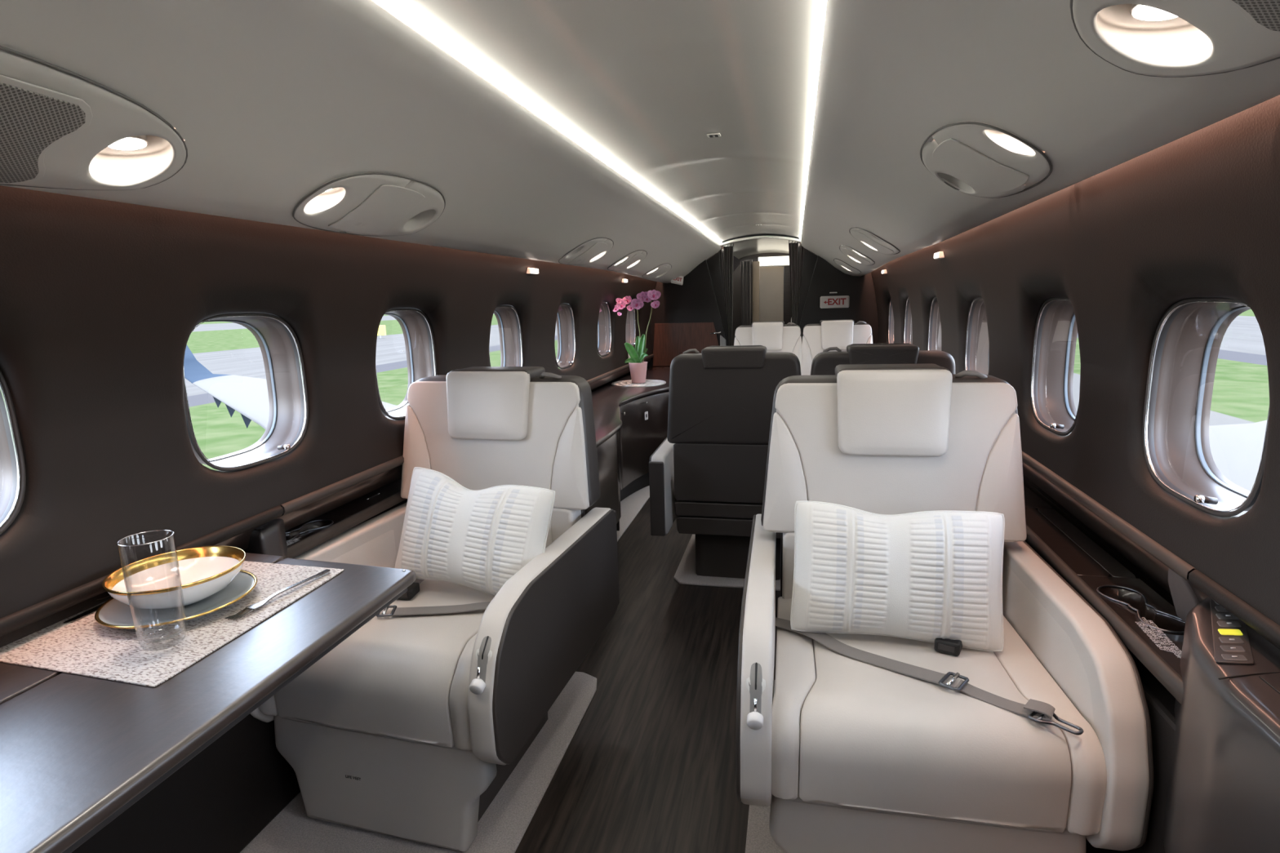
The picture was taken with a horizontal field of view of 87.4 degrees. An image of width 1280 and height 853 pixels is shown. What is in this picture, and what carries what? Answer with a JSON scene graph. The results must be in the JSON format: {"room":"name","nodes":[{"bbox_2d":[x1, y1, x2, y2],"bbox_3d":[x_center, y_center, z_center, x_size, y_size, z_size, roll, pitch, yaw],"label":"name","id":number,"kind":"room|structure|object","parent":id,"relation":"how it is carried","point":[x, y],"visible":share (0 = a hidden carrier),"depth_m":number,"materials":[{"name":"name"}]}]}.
{"room":"private jet cabin","nodes":[
{"label":"private jet cabin","id":0,"kind":"room"},
{"bbox_2d":[0,181,657,618],"bbox_3d":[-0.679,-0.415,2.787,0.146,0.830,7.290,1,11,13],"label":"wall","id":1,"kind":"structure","parent":0,"point":[102,301],"depth_m":1.43,"materials":[{"name":"black leather"}]},
{"bbox_2d":[0,369,26,534],"bbox_3d":[-1.178,0.041,1.001,0.134,0.384,0.390,1,11,13],"label":"window","id":2,"kind":"structure","parent":1,"relation":"in","point":[12,466],"depth_m":1.18,"materials":[{"name":"grey"}]},
{"bbox_2d":[0,505,283,636],"bbox_3d":[-1.209,0.449,0.557,0.026,0.032,2.465,1,11,13],"label":"trim","id":3,"kind":"structure","parent":1,"relation":"attached to","point":[12,622],"depth_m":1.25,"materials":[{"name":"black leather"}]},
{"bbox_2d":[183,312,308,471],"bbox_3d":[-1.018,-0.093,1.693,0.134,0.384,0.390,1,11,13],"label":"window","id":4,"kind":"structure","parent":1,"relation":"in","point":[278,343],"depth_m":1.84,"materials":[{"name":"grey"}]},
{"bbox_2d":[243,518,287,559],"bbox_3d":[-0.987,0.432,1.780,0.134,0.425,0.140,1,11,13],"label":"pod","id":5,"kind":"object","parent":1,"relation":"attached to","point":[269,538],"visible":0.09,"depth_m":1.70,"materials":[{"name":"black leather"}]},
{"bbox_2d":[0,354,653,647],"bbox_3d":[-0.775,0.117,2.891,0.185,0.252,7.250,1,11,13],"label":"trim","id":6,"kind":"structure","parent":1,"relation":"attached to","point":[300,516],"depth_m":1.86,"materials":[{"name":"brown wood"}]},
{"bbox_2d":[375,307,436,419],"bbox_3d":[-0.862,-0.225,2.370,0.134,0.384,0.390,1,11,13],"label":"window","id":7,"kind":"structure","parent":1,"relation":"in","point":[416,328],"depth_m":2.52,"materials":[{"name":"grey"}]},
{"bbox_2d":[488,305,523,366],"bbox_3d":[-0.675,-0.382,3.179,0.134,0.384,0.390,1,11,13],"label":"window","id":8,"kind":"structure","parent":1,"relation":"in","point":[508,318],"depth_m":3.35,"materials":[{"name":"grey"}]},
{"bbox_2d":[555,302,575,368],"bbox_3d":[-0.488,-0.539,3.988,0.134,0.384,0.390,1,11,13],"label":"window","id":9,"kind":"structure","parent":1,"relation":"in","point":[565,321],"depth_m":4.16,"materials":[{"name":"grey plastic"}]},
{"bbox_2d":[597,302,611,356],"bbox_3d":[-0.301,-0.697,4.801,0.134,0.384,0.390,1,11,13],"label":"window","id":10,"kind":"structure","parent":1,"relation":"in","point":[604,327],"depth_m":4.97,"materials":[{"name":"grey"}]},
{"bbox_2d":[625,302,635,346],"bbox_3d":[-0.124,-0.846,5.567,0.134,0.384,0.390,1,11,13],"label":"window","id":11,"kind":"structure","parent":1,"relation":"in","point":[630,329],"depth_m":5.74,"materials":[{"name":"grey"}]},
{"bbox_2d":[0,0,721,283],"bbox_3d":[-0.348,-0.833,2.629,0.580,0.381,7.290,1,11,13],"label":"ceiling","id":12,"kind":"structure","parent":0,"point":[271,103],"depth_m":1.25,"materials":[{"name":"white plastic"}]},
{"bbox_2d":[0,44,187,190],"bbox_3d":[-0.886,-0.395,0.755,0.251,0.160,0.816,1,11,13],"label":"panel","id":13,"kind":"object","parent":12,"relation":"attached to","point":[61,128],"visible":0.98,"depth_m":0.96,"materials":[{"name":"grey plastic"}]},
{"bbox_2d":[0,82,85,182],"bbox_3d":[-0.889,-0.359,0.733,0.185,0.098,0.487,1,11,13],"label":"speaker grille","id":14,"kind":"object","parent":13,"relation":"attached to","point":[41,123],"depth_m":0.91,"materials":[{"name":"grey metal"}]},
{"bbox_2d":[88,135,172,183],"bbox_3d":[-0.817,-0.465,1.064,0.116,0.140,0.112,1,11,13],"label":"light","id":15,"kind":"object","parent":13,"relation":"on","point":[118,159],"depth_m":1.11,"materials":[{"name":"beige plastic"}]},
{"bbox_2d":[292,172,445,235],"bbox_3d":[-0.668,-0.567,1.700,0.230,0.136,0.528,1,11,13],"label":"panel","id":16,"kind":"object","parent":12,"relation":"attached to","point":[366,203],"visible":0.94,"depth_m":1.64,"materials":[{"name":"grey plastic"}]},
{"bbox_2d":[303,186,345,213],"bbox_3d":[-0.714,-0.541,1.506,0.093,0.112,0.090,1,11,13],"label":"light","id":17,"kind":"object","parent":16,"relation":"on","point":[326,199],"depth_m":1.55,"materials":[{"name":"beige"}]},
{"bbox_2d":[403,208,435,229],"bbox_3d":[-0.626,-0.616,1.889,0.093,0.112,0.090,1,11,13],"label":"air vent","id":18,"kind":"object","parent":16,"relation":"on","point":[424,218],"depth_m":1.93,"materials":[{"name":"white plastic"}]},
{"bbox_2d":[558,237,613,265],"bbox_3d":[-0.271,-0.901,3.418,0.236,0.136,0.534,1,11,13],"label":"panel","id":19,"kind":"object","parent":12,"relation":"attached to","point":[588,251],"visible":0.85,"depth_m":3.37,"materials":[{"name":"grey plastic"}]},
{"bbox_2d":[607,249,647,271],"bbox_3d":[-0.079,-1.063,4.251,0.230,0.135,0.486,1,11,13],"label":"panel","id":20,"kind":"object","parent":12,"relation":"attached to","point":[633,259],"visible":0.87,"depth_m":4.21,"materials":[{"name":"grey plastic"}]},
{"bbox_2d":[642,262,671,279],"bbox_3d":[0.132,-1.215,5.165,0.206,0.135,0.484,1,11,13],"label":"panel","id":21,"kind":"object","parent":12,"relation":"attached to","point":[660,270],"visible":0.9,"depth_m":5.12,"materials":[{"name":"grey"}]},
{"bbox_2d":[387,0,822,258],"bbox_3d":[0.527,-1.198,3.589,0.706,0.088,9.650,1,11,13],"label":"ceiling","id":22,"kind":"structure","parent":0,"point":[643,84],"depth_m":1.66,"materials":[{"name":"grey plastic"}]},
{"bbox_2d":[373,0,722,244],"bbox_3d":[-0.077,-0.956,2.506,0.024,0.024,7.180,1,11,13],"label":"light strip","id":23,"kind":"object","parent":22,"relation":"attached to","point":[386,4],"visible":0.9,"depth_m":1.47,"materials":[{"name":"white plastic"}]},
{"bbox_2d":[720,243,733,345],"bbox_3d":[0.799,-1.134,6.177,0.136,1.067,0.050,1,11,13],"label":"curtain","id":24,"kind":"object","parent":22,"relation":"hanging from","point":[726,253],"visible":0.81,"depth_m":6.14,"materials":[{"name":"grey fabric"}]},
{"bbox_2d":[758,255,789,266],"bbox_3d":[1.564,-1.911,7.749,0.400,0.110,0.080,1,11,13],"label":"light","id":25,"kind":"object","parent":22,"relation":"attached to","point":[770,261],"visible":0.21,"depth_m":7.72,"materials":[{"name":"beige"}]},
{"bbox_2d":[788,240,804,324],"bbox_3d":[1.409,-1.129,6.037,0.146,1.072,0.050,1,11,13],"label":"curtain","id":26,"kind":"object","parent":22,"relation":"hanging from","point":[796,252],"visible":0.62,"depth_m":5.99,"materials":[{"name":"grey fabric"}]},
{"bbox_2d":[799,0,826,240],"bbox_3d":[0.596,-0.948,2.352,0.024,0.024,7.180,1,11,13],"label":"light strip","id":27,"kind":"object","parent":22,"relation":"attached to","point":[824,2],"visible":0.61,"depth_m":1.53,"materials":[{"name":"white plastic"}]},
{"bbox_2d":[515,497,780,852],"bbox_3d":[0.582,0.620,3.929,2.400,0.040,9.650,1,11,13],"label":"floor","id":28,"kind":"structure","parent":0,"point":[649,766],"depth_m":2.12,"materials":[{"name":"brown wood"}]},
{"bbox_2d":[240,671,596,852],"bbox_3d":[-0.886,1.187,1.004,0.835,0.012,3.150,1,11,13],"label":"platform","id":29,"kind":"object","parent":28,"relation":"on","point":[502,827],"visible":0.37,"depth_m":1.76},
{"bbox_2d":[71,478,407,852],"bbox_3d":[-1.011,0.679,1.807,0.141,0.696,2.360,1,11,13],"label":"wall panel","id":30,"kind":"object","parent":29,"relation":"on","point":[222,798],"visible":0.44,"depth_m":1.62,"materials":[{"name":"brown wood"}]},
{"bbox_2d":[0,552,416,852],"bbox_3d":[-0.897,0.655,1.018,0.644,0.500,1.209,1,11,13],"label":"table","id":31,"kind":"object","parent":30,"relation":"attached to","point":[77,752],"visible":0.56,"depth_m":0.95,"materials":[{"name":"brown wood"}]},
{"bbox_2d":[0,560,344,687],"bbox_3d":[-0.889,0.349,1.284,0.423,0.003,0.466,1,11,13],"label":"placemat","id":32,"kind":"object","parent":31,"relation":"on","point":[84,646],"visible":0.68,"depth_m":1.16,"materials":[{"name":"white fabric"}]},
{"bbox_2d":[116,529,186,651],"bbox_3d":[-0.816,0.278,1.127,0.077,0.191,0.077,1,11,13],"label":"water glass","id":33,"kind":"object","parent":32,"relation":"on","point":[171,637],"visible":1,"depth_m":1.12,"materials":[{"name":"clear glass"}]},
{"bbox_2d":[94,569,257,628],"bbox_3d":[-0.881,0.334,1.286,0.258,0.024,0.258,1,11,13],"label":"dinner plate","id":34,"kind":"object","parent":32,"relation":"on","point":[113,613],"visible":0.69,"depth_m":1.25,"materials":[{"name":"grey ceramic"}]},
{"bbox_2d":[102,545,245,608],"bbox_3d":[-0.889,0.302,1.294,0.229,0.066,0.229,1,11,13],"label":"soup bowl","id":35,"kind":"object","parent":34,"relation":"on","point":[153,582],"visible":1,"depth_m":1.32,"materials":[{"name":"white ceramic"}]},
{"bbox_2d":[225,568,330,620],"bbox_3d":[-0.706,0.328,1.324,0.024,0.009,0.235,2,11,20],"label":"fork","id":36,"kind":"object","parent":32,"relation":"on","point":[251,608],"visible":1,"depth_m":1.28,"materials":[{"name":"silver metal"}]},
{"bbox_2d":[284,514,351,546],"bbox_3d":[-1.026,0.375,1.738,0.135,0.074,0.735,1,11,13],"label":"cup holder","id":37,"kind":"object","parent":30,"relation":"on","point":[313,532],"depth_m":1.96,"materials":[{"name":"grey plastic"}]},
{"bbox_2d":[250,366,619,852],"bbox_3d":[-0.561,0.429,1.966,0.755,1.127,0.908,1,11,16],"label":"seat","id":38,"kind":"object","parent":29,"relation":"on","point":[411,727],"visible":0.73,"depth_m":1.71,"materials":[{"name":"beige leather"}]},
{"bbox_2d":[274,579,493,747],"bbox_3d":[-0.594,0.587,1.867,0.500,0.198,0.609,1,11,16],"label":"seat cushion","id":39,"kind":"object","parent":38,"relation":"on","point":[396,676],"depth_m":1.60,"materials":[{"name":"beige leather"}]},
{"bbox_2d":[394,466,555,596],"bbox_3d":[-0.477,0.306,1.902,0.490,0.345,0.172,2,11,20],"label":"throw pillow","id":40,"kind":"object","parent":38,"relation":"on","point":[451,532],"visible":0.9,"depth_m":1.84,"materials":[{"name":"fabric"}]},
{"bbox_2d":[407,381,580,548],"bbox_3d":[-0.487,0.127,2.197,0.619,0.543,0.101,1,11,16],"label":"seat back","id":41,"kind":"object","parent":38,"relation":"on","point":[481,435],"depth_m":2.14,"materials":[{"name":"beige leather"}]},
{"bbox_2d":[585,366,670,530],"bbox_3d":[-0.015,0.118,4.607,0.642,0.708,3.530,1,11,13],"label":"credenza","id":42,"kind":"object","parent":28,"relation":"on","point":[631,423],"visible":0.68,"depth_m":4.45,"materials":[{"name":"brown wood"}]},
{"bbox_2d":[591,366,670,447],"bbox_3d":[-0.025,-0.219,4.544,0.642,0.022,3.530,1,11,13],"label":"countertop","id":43,"kind":"structure","parent":42,"relation":"on","point":[607,400],"depth_m":4.32,"materials":[{"name":"brown wood"}]},
{"bbox_2d":[611,379,666,386],"bbox_3d":[-0.010,-0.327,5.036,0.413,0.007,0.413,0,11,10],"label":"mat","id":44,"kind":"object","parent":42,"relation":"on","point":[648,382],"visible":0.86,"depth_m":4.98,"materials":[{"name":"grey fabric"}]},
{"bbox_2d":[613,289,661,383],"bbox_3d":[-0.015,-0.663,4.961,0.384,0.681,0.174,1,11,13],"label":"potted orchid","id":45,"kind":"object","parent":44,"relation":"on","point":[637,367],"visible":1,"depth_m":4.95,"materials":[{"name":"pink plant"}]},
{"bbox_2d":[617,485,649,542],"bbox_3d":[-0.108,0.445,4.838,0.626,0.012,3.150,1,11,13],"label":"carpet inset","id":46,"kind":"object","parent":28,"relation":"on","point":[630,506],"visible":0.07,"depth_m":4.38},
{"bbox_2d":[673,533,780,591],"bbox_3d":[1.203,0.462,4.539,1.445,0.012,3.150,1,11,13],"label":"carpet inset","id":47,"kind":"object","parent":28,"relation":"on","point":[685,574],"visible":0.09,"depth_m":3.22},
{"bbox_2d":[648,345,800,580],"bbox_3d":[0.464,0.150,3.297,0.674,1.123,0.886,1,11,13],"label":"seat","id":48,"kind":"object","parent":47,"relation":"on","point":[708,471],"visible":0.78,"depth_m":3.00,"materials":[{"name":"grey leather"}]},
{"bbox_2d":[733,320,801,374],"bbox_3d":[0.951,-0.228,5.191,0.627,1.140,0.899,1,11,13],"label":"seat","id":49,"kind":"object","parent":47,"relation":"on","point":[776,336],"visible":0.23,"depth_m":5.28,"materials":[{"name":"beige leather"}]},
{"bbox_2d":[735,326,800,353],"bbox_3d":[1.016,-0.517,5.339,0.513,0.550,0.101,1,11,13],"label":"cushion","id":50,"kind":"object","parent":49,"relation":"on","point":[775,339],"depth_m":5.28,"materials":[{"name":"beige leather"}]},
{"bbox_2d":[800,319,872,375],"bbox_3d":[1.521,-0.222,5.067,0.627,1.140,0.886,1,11,13],"label":"seat","id":51,"kind":"object","parent":47,"relation":"on","point":[815,338],"visible":0.2,"depth_m":5.17,"materials":[{"name":"beige leather"}]},
{"bbox_2d":[803,324,871,360],"bbox_3d":[1.532,-0.510,5.221,0.513,0.550,0.101,1,11,13],"label":"cushion","id":52,"kind":"object","parent":51,"relation":"on","point":[816,338],"depth_m":5.17,"materials":[{"name":"beige leather"}]},
{"bbox_2d":[810,342,955,375],"bbox_3d":[1.112,0.157,3.155,0.674,1.123,0.899,1,11,13],"label":"seat","id":53,"kind":"object","parent":47,"relation":"on","point":[824,363],"visible":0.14,"depth_m":2.72,"materials":[{"name":"grey leather"}]},
{"bbox_2d":[740,261,751,325],"bbox_3d":[1.109,-0.869,7.013,0.103,1.680,0.041,1,11,13],"label":"curtain","id":54,"kind":"object","parent":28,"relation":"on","point":[745,266],"visible":0.34,"depth_m":6.92,"materials":[{"name":"grey fabric"}]},
{"bbox_2d":[745,680,784,852],"bbox_3d":[0.553,1.198,0.716,0.990,0.012,3.230,1,11,13],"label":"carpet inset","id":55,"kind":"object","parent":28,"relation":"on","point":[759,839],"visible":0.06,"depth_m":1.68},
{"bbox_2d":[736,363,1154,852],"bbox_3d":[0.633,0.445,1.651,0.732,1.140,0.899,1,11,12],"label":"seat","id":56,"kind":"object","parent":55,"relation":"on","point":[1042,743],"visible":0.9,"depth_m":1.37,"materials":[{"name":"beige leather"}]},
{"bbox_2d":[775,382,1017,515],"bbox_3d":[0.662,0.162,1.774,0.600,0.550,0.101,1,11,12],"label":"cushion","id":57,"kind":"object","parent":56,"relation":"on","point":[886,448],"depth_m":1.73,"materials":[{"name":"beige leather"}]},
{"bbox_2d":[790,500,1004,651],"bbox_3d":[0.604,0.348,1.587,0.482,0.313,0.175,1,11,13],"label":"throw pillow","id":58,"kind":"object","parent":56,"relation":"on","point":[927,576],"visible":1,"depth_m":1.53,"materials":[{"name":"fabric"}]},
{"bbox_2d":[798,633,1071,832],"bbox_3d":[0.612,0.605,1.554,0.484,0.200,0.609,1,11,12],"label":"seat cushion","id":59,"kind":"object","parent":56,"relation":"on","point":[882,727],"depth_m":1.30,"materials":[{"name":"beige leather"}]},
{"bbox_2d":[1023,484,1185,852],"bbox_3d":[1.012,0.716,1.347,0.140,0.674,2.360,1,11,13],"label":"console","id":60,"kind":"object","parent":55,"relation":"on","point":[1149,627],"visible":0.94,"depth_m":1.36,"materials":[{"name":"brown wood"}]},
{"bbox_2d":[1078,575,1185,677],"bbox_3d":[0.992,0.433,1.229,0.134,0.074,0.630,1,11,13],"label":"cup holder","id":61,"kind":"object","parent":60,"relation":"on","point":[1149,626],"depth_m":1.34,"materials":[{"name":"grey plastic"}]},
{"bbox_2d":[732,259,752,345],"bbox_3d":[0.719,-0.891,7.208,0.970,1.715,0.050,1,11,13],"label":"wall","id":62,"kind":"structure","parent":0,"point":[736,317],"depth_m":7.02,"materials":[{"name":"black leather"}]},
{"bbox_2d":[752,261,759,322],"bbox_3d":[1.234,-0.884,7.127,0.070,1.700,0.080,1,11,13],"label":"wall","id":63,"kind":"structure","parent":0,"point":[756,264],"depth_m":6.99,"materials":[{"name":"beige"}]},
{"bbox_2d":[706,248,817,345],"bbox_3d":[1.104,-0.796,6.138,1.240,1.900,0.012,1,11,13],"label":"wall","id":64,"kind":"structure","parent":0,"point":[713,262],"depth_m":6.08,"materials":[{"name":"black"}]},
{"bbox_2d":[733,252,791,317],"bbox_3d":[1.548,-1.170,8.059,2.200,1.900,0.050,1,11,13],"label":"wall","id":65,"kind":"structure","parent":0,"point":[736,262],"depth_m":7.92,"materials":[{"name":"grey plastic"}]},
{"bbox_2d":[759,266,791,324],"bbox_3d":[1.567,-1.060,8.013,0.460,1.700,0.050,1,11,13],"label":"door","id":66,"kind":"structure","parent":65,"relation":"in","point":[775,295],"depth_m":7.89,"materials":[{"name":"brown wood"}]},
{"bbox_2d":[647,255,878,366],"bbox_3d":[1.095,-0.788,6.096,2.380,1.900,0.050,1,11,13],"label":"wall","id":67,"kind":"structure","parent":0,"point":[826,278],"depth_m":5.94,"materials":[{"name":"black"}]},
{"bbox_2d":[652,322,719,366],"bbox_3d":[0.433,-0.761,6.219,0.655,0.400,0.012,1,11,13],"label":"partition panel","id":68,"kind":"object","parent":67,"relation":"attached to","point":[671,340],"depth_m":6.22,"materials":[{"name":"brown wood"}]},
{"bbox_2d":[720,235,800,245],"bbox_3d":[1.055,-1.636,5.873,0.707,0.072,0.024,1,11,13],"label":"trim","id":69,"kind":"structure","parent":67,"relation":"attached to","point":[753,237],"depth_m":5.86,"materials":[{"name":"white"}]},
{"bbox_2d":[819,295,849,308],"bbox_3d":[1.704,-1.089,5.857,0.247,0.104,0.016,1,11,13],"label":"exit sign","id":70,"kind":"object","parent":67,"relation":"attached to","point":[837,301],"visible":1,"depth_m":5.85,"materials":[{"name":"grey plastic"}]},
{"bbox_2d":[800,0,1279,276],"bbox_3d":[0.890,-0.817,2.346,0.580,0.381,7.290,1,11,13],"label":"ceiling","id":71,"kind":"structure","parent":0,"point":[892,73],"depth_m":1.16,"materials":[{"name":"white plastic"}]},
{"bbox_2d":[833,258,861,274],"bbox_3d":[1.626,-1.265,5.249,0.206,0.133,0.444,1,11,13],"label":"panel","id":72,"kind":"object","parent":71,"relation":"attached to","point":[842,264],"visible":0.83,"depth_m":5.22,"materials":[{"name":"grey"}]},
{"bbox_2d":[839,244,875,265],"bbox_3d":[1.444,-1.152,4.457,0.230,0.154,0.506,1,11,13],"label":"panel","id":73,"kind":"object","parent":71,"relation":"attached to","point":[855,255],"visible":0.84,"depth_m":4.41,"materials":[{"name":"grey plastic"}]},
{"bbox_2d":[848,226,900,254],"bbox_3d":[1.222,-0.976,3.497,0.245,0.150,0.574,1,11,13],"label":"panel","id":74,"kind":"object","parent":71,"relation":"attached to","point":[873,242],"visible":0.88,"depth_m":3.42,"materials":[{"name":"grey plastic"}]},
{"bbox_2d":[920,120,1052,198],"bbox_3d":[0.762,-0.605,1.503,0.229,0.146,0.544,1,11,13],"label":"panel","id":75,"kind":"object","parent":71,"relation":"attached to","point":[981,159],"visible":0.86,"depth_m":1.44,"materials":[{"name":"grey plastic"}]},
{"bbox_2d":[937,172,974,191],"bbox_3d":[0.814,-0.659,1.716,0.094,0.113,0.090,1,11,13],"label":"air vent","id":76,"kind":"object","parent":75,"relation":"on","point":[966,187],"depth_m":1.76,"materials":[{"name":"grey plastic"}]},
{"bbox_2d":[984,129,1035,155],"bbox_3d":[0.714,-0.579,1.284,0.094,0.112,0.090,1,11,13],"label":"light","id":77,"kind":"object","parent":75,"relation":"on","point":[1005,141],"depth_m":1.33,"materials":[{"name":"beige plastic"}]},
{"bbox_2d":[1069,0,1279,77],"bbox_3d":[0.521,-0.418,0.457,0.260,0.167,0.846,1,11,13],"label":"panel","id":78,"kind":"object","parent":71,"relation":"attached to","point":[1163,38],"visible":1,"depth_m":0.78,"materials":[{"name":"grey plastic"}]},
{"bbox_2d":[1096,4,1212,62],"bbox_3d":[0.596,-0.494,0.769,0.117,0.139,0.112,1,11,13],"label":"light","id":79,"kind":"object","parent":78,"relation":"on","point":[1147,33],"depth_m":0.81,"materials":[{"name":"beige plastic"}]},
{"bbox_2d":[1231,0,1279,31],"bbox_3d":[0.513,-0.381,0.436,0.183,0.098,0.487,1,11,13],"label":"speaker grille","id":80,"kind":"object","parent":78,"relation":"attached to","point":[1264,15],"depth_m":0.65,"materials":[{"name":"grey metal"}]},
{"bbox_2d":[871,94,1279,625],"bbox_3d":[1.247,-0.391,2.347,0.146,0.830,7.290,1,11,13],"label":"wall","id":81,"kind":"structure","parent":0,"point":[1197,214],"depth_m":1.40,"materials":[{"name":"brown plastic"}]},
{"bbox_2d":[888,297,893,343],"bbox_3d":[1.965,-0.796,5.095,0.134,0.384,0.390,1,11,13],"label":"window","id":82,"kind":"structure","parent":81,"relation":"in","point":[891,322],"depth_m":5.28,"materials":[{"name":"grey"}]},
{"bbox_2d":[903,297,912,344],"bbox_3d":[1.788,-0.647,4.329,0.134,0.384,0.390,1,11,13],"label":"window","id":83,"kind":"structure","parent":81,"relation":"in","point":[908,336],"depth_m":4.51,"materials":[{"name":"grey"}]},
{"bbox_2d":[928,297,941,351],"bbox_3d":[1.600,-0.489,3.515,0.134,0.384,0.390,1,11,13],"label":"window","id":84,"kind":"structure","parent":81,"relation":"in","point":[935,326],"depth_m":3.69,"materials":[{"name":"grey"}]},
{"bbox_2d":[964,297,989,374],"bbox_3d":[1.413,-0.332,2.706,0.134,0.384,0.390,1,11,13],"label":"window","id":85,"kind":"structure","parent":81,"relation":"in","point":[977,344],"depth_m":2.88,"materials":[{"name":"grey"}]},
{"bbox_2d":[1030,297,1079,435],"bbox_3d":[1.226,-0.174,1.897,0.134,0.384,0.390,1,11,13],"label":"window","id":86,"kind":"structure","parent":81,"relation":"in","point":[1052,403],"depth_m":2.06,"materials":[{"name":"grey plastic"}]},
{"bbox_2d":[1022,451,1195,584],"bbox_3d":[1.523,-0.190,3.528,0.026,0.032,4.900,1,11,13],"label":"trim","id":87,"kind":"structure","parent":81,"relation":"attached to","point":[1163,555],"depth_m":1.45,"materials":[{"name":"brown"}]},
{"bbox_2d":[1022,462,1279,649],"bbox_3d":[1.324,0.143,2.412,0.100,0.252,7.250,1,11,13],"label":"trim","id":88,"kind":"structure","parent":81,"relation":"attached to","point":[1144,566],"depth_m":1.63,"materials":[{"name":"brown wood"}]},
{"bbox_2d":[1168,568,1199,622],"bbox_3d":[1.039,0.327,1.268,0.060,0.120,0.104,1,11,13],"label":"end cap","id":89,"kind":"object","parent":81,"relation":"attached to","point":[1184,599],"visible":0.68,"depth_m":1.26,"materials":[{"name":"brown plastic"}]},
{"bbox_2d":[1142,297,1269,517],"bbox_3d":[1.070,-0.043,1.220,0.134,0.384,0.390,1,11,13],"label":"window","id":90,"kind":"structure","parent":81,"relation":"in","point":[1188,336],"depth_m":1.37,"materials":[{"name":"grey plastic"}]},
{"bbox_2d":[1162,596,1279,852],"bbox_3d":[0.860,0.607,0.655,0.200,0.438,1.209,1,11,13],"label":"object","id":91,"kind":"object","parent":81,"relation":"attached to","point":[1224,792],"visible":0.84,"depth_m":0.98,"materials":[{"name":"black"}]},
{"bbox_2d":[1209,599,1253,664],"bbox_3d":[0.943,0.325,1.070,0.044,0.029,0.210,6,13,37],"label":"switch","id":92,"kind":"object","parent":91,"relation":"attached to","point":[1231,640],"depth_m":1.05,"materials":[{"name":"grey plastic"}]},
{"bbox_2d":[1188,569,1279,648],"bbox_3d":[0.722,0.485,0.056,0.026,0.032,2.345,1,11,13],"label":"trim","id":93,"kind":"structure","parent":81,"relation":"attached to","point":[1256,620],"depth_m":1.05,"materials":[{"name":"black leather"}]},
{"label":"outside","id":94,"kind":"structure","parent":0,"visible":0},
{"bbox_2d":[1069,373,1254,434],"bbox_3d":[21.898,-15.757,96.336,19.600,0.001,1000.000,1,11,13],"label":"ground","id":95,"kind":"structure","parent":94,"point":[1215,418],"depth_m":14.86,"materials":[{"name":"grey concrete"}]},
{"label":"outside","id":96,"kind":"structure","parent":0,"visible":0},
{"bbox_2d":[189,339,559,470],"bbox_3d":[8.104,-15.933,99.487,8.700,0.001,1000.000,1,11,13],"label":"ground","id":97,"kind":"structure","parent":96,"point":[217,433],"depth_m":18.23,"materials":[{"name":"green plant"}]},
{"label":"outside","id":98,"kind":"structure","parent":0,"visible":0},
{"bbox_2d":[187,335,557,407],"bbox_3d":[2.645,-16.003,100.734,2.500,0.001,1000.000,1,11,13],"label":"ground","id":99,"kind":"structure","parent":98,"point":[205,398],"depth_m":32.09,"materials":[{"name":"grey asphalt"}]},
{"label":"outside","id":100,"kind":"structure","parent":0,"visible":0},
{"bbox_2d":[185,321,557,396],"bbox_3d":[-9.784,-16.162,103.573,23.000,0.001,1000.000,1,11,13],"label":"ground","id":101,"kind":"structure","parent":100,"point":[249,362],"depth_m":42.82,"materials":[{"name":"white concrete"}]},
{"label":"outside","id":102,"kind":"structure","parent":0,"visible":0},
{"bbox_2d":[186,314,497,353],"bbox_3d":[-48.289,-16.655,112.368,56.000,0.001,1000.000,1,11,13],"label":"ground","id":103,"kind":"structure","parent":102,"point":[206,341],"depth_m":78.15,"materials":[{"name":"green plant"}]},
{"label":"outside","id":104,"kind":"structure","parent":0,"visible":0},
{"bbox_2d":[192,313,493,331],"bbox_3d":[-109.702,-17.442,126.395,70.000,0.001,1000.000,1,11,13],"label":"ground","id":105,"kind":"structure","parent":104,"point":[215,326],"depth_m":153.55,"materials":[{"name":"white concrete"}]},
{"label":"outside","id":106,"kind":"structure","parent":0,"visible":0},
{"bbox_2d":[1073,337,1269,422],"bbox_3d":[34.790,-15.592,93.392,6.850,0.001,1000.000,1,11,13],"label":"ground","id":107,"kind":"structure","parent":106,"point":[1241,390],"depth_m":18.59,"materials":[{"name":"green plant"}]},
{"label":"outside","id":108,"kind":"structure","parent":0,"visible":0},
{"bbox_2d":[1076,333,1266,365],"bbox_3d":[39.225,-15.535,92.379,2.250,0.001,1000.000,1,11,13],"label":"ground","id":109,"kind":"structure","parent":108,"point":[1260,359],"depth_m":26.63,"materials":[{"name":"grey asphalt"}]},
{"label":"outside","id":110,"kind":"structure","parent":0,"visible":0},
{"bbox_2d":[1219,315,1266,355],"bbox_3d":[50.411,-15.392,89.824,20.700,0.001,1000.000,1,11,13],"label":"sky","id":111,"kind":"structure","parent":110,"point":[1243,334],"depth_m":36.27,"materials":[{"name":"white"}]},
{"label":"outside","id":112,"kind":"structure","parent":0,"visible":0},
{"bbox_2d":[183,345,396,429],"bbox_3d":[-3.526,-0.343,8.745,3.085,1.325,12.216,-10,14,-38],"label":"aircraft wing","id":113,"kind":"object","parent":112,"point":[247,396],"visible":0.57,"depth_m":10.70,"materials":[{"name":"grey paint"}]},
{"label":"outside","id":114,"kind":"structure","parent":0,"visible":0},
{"bbox_2d":[1208,420,1266,516],"bbox_3d":[7.110,-0.620,7.346,14.378,1.792,3.900,-7,12,-25],"label":"aircraft wing","id":115,"kind":"object","parent":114,"point":[1236,450],"visible":0.09,"depth_m":5.65,"materials":[{"name":"grey paint"}]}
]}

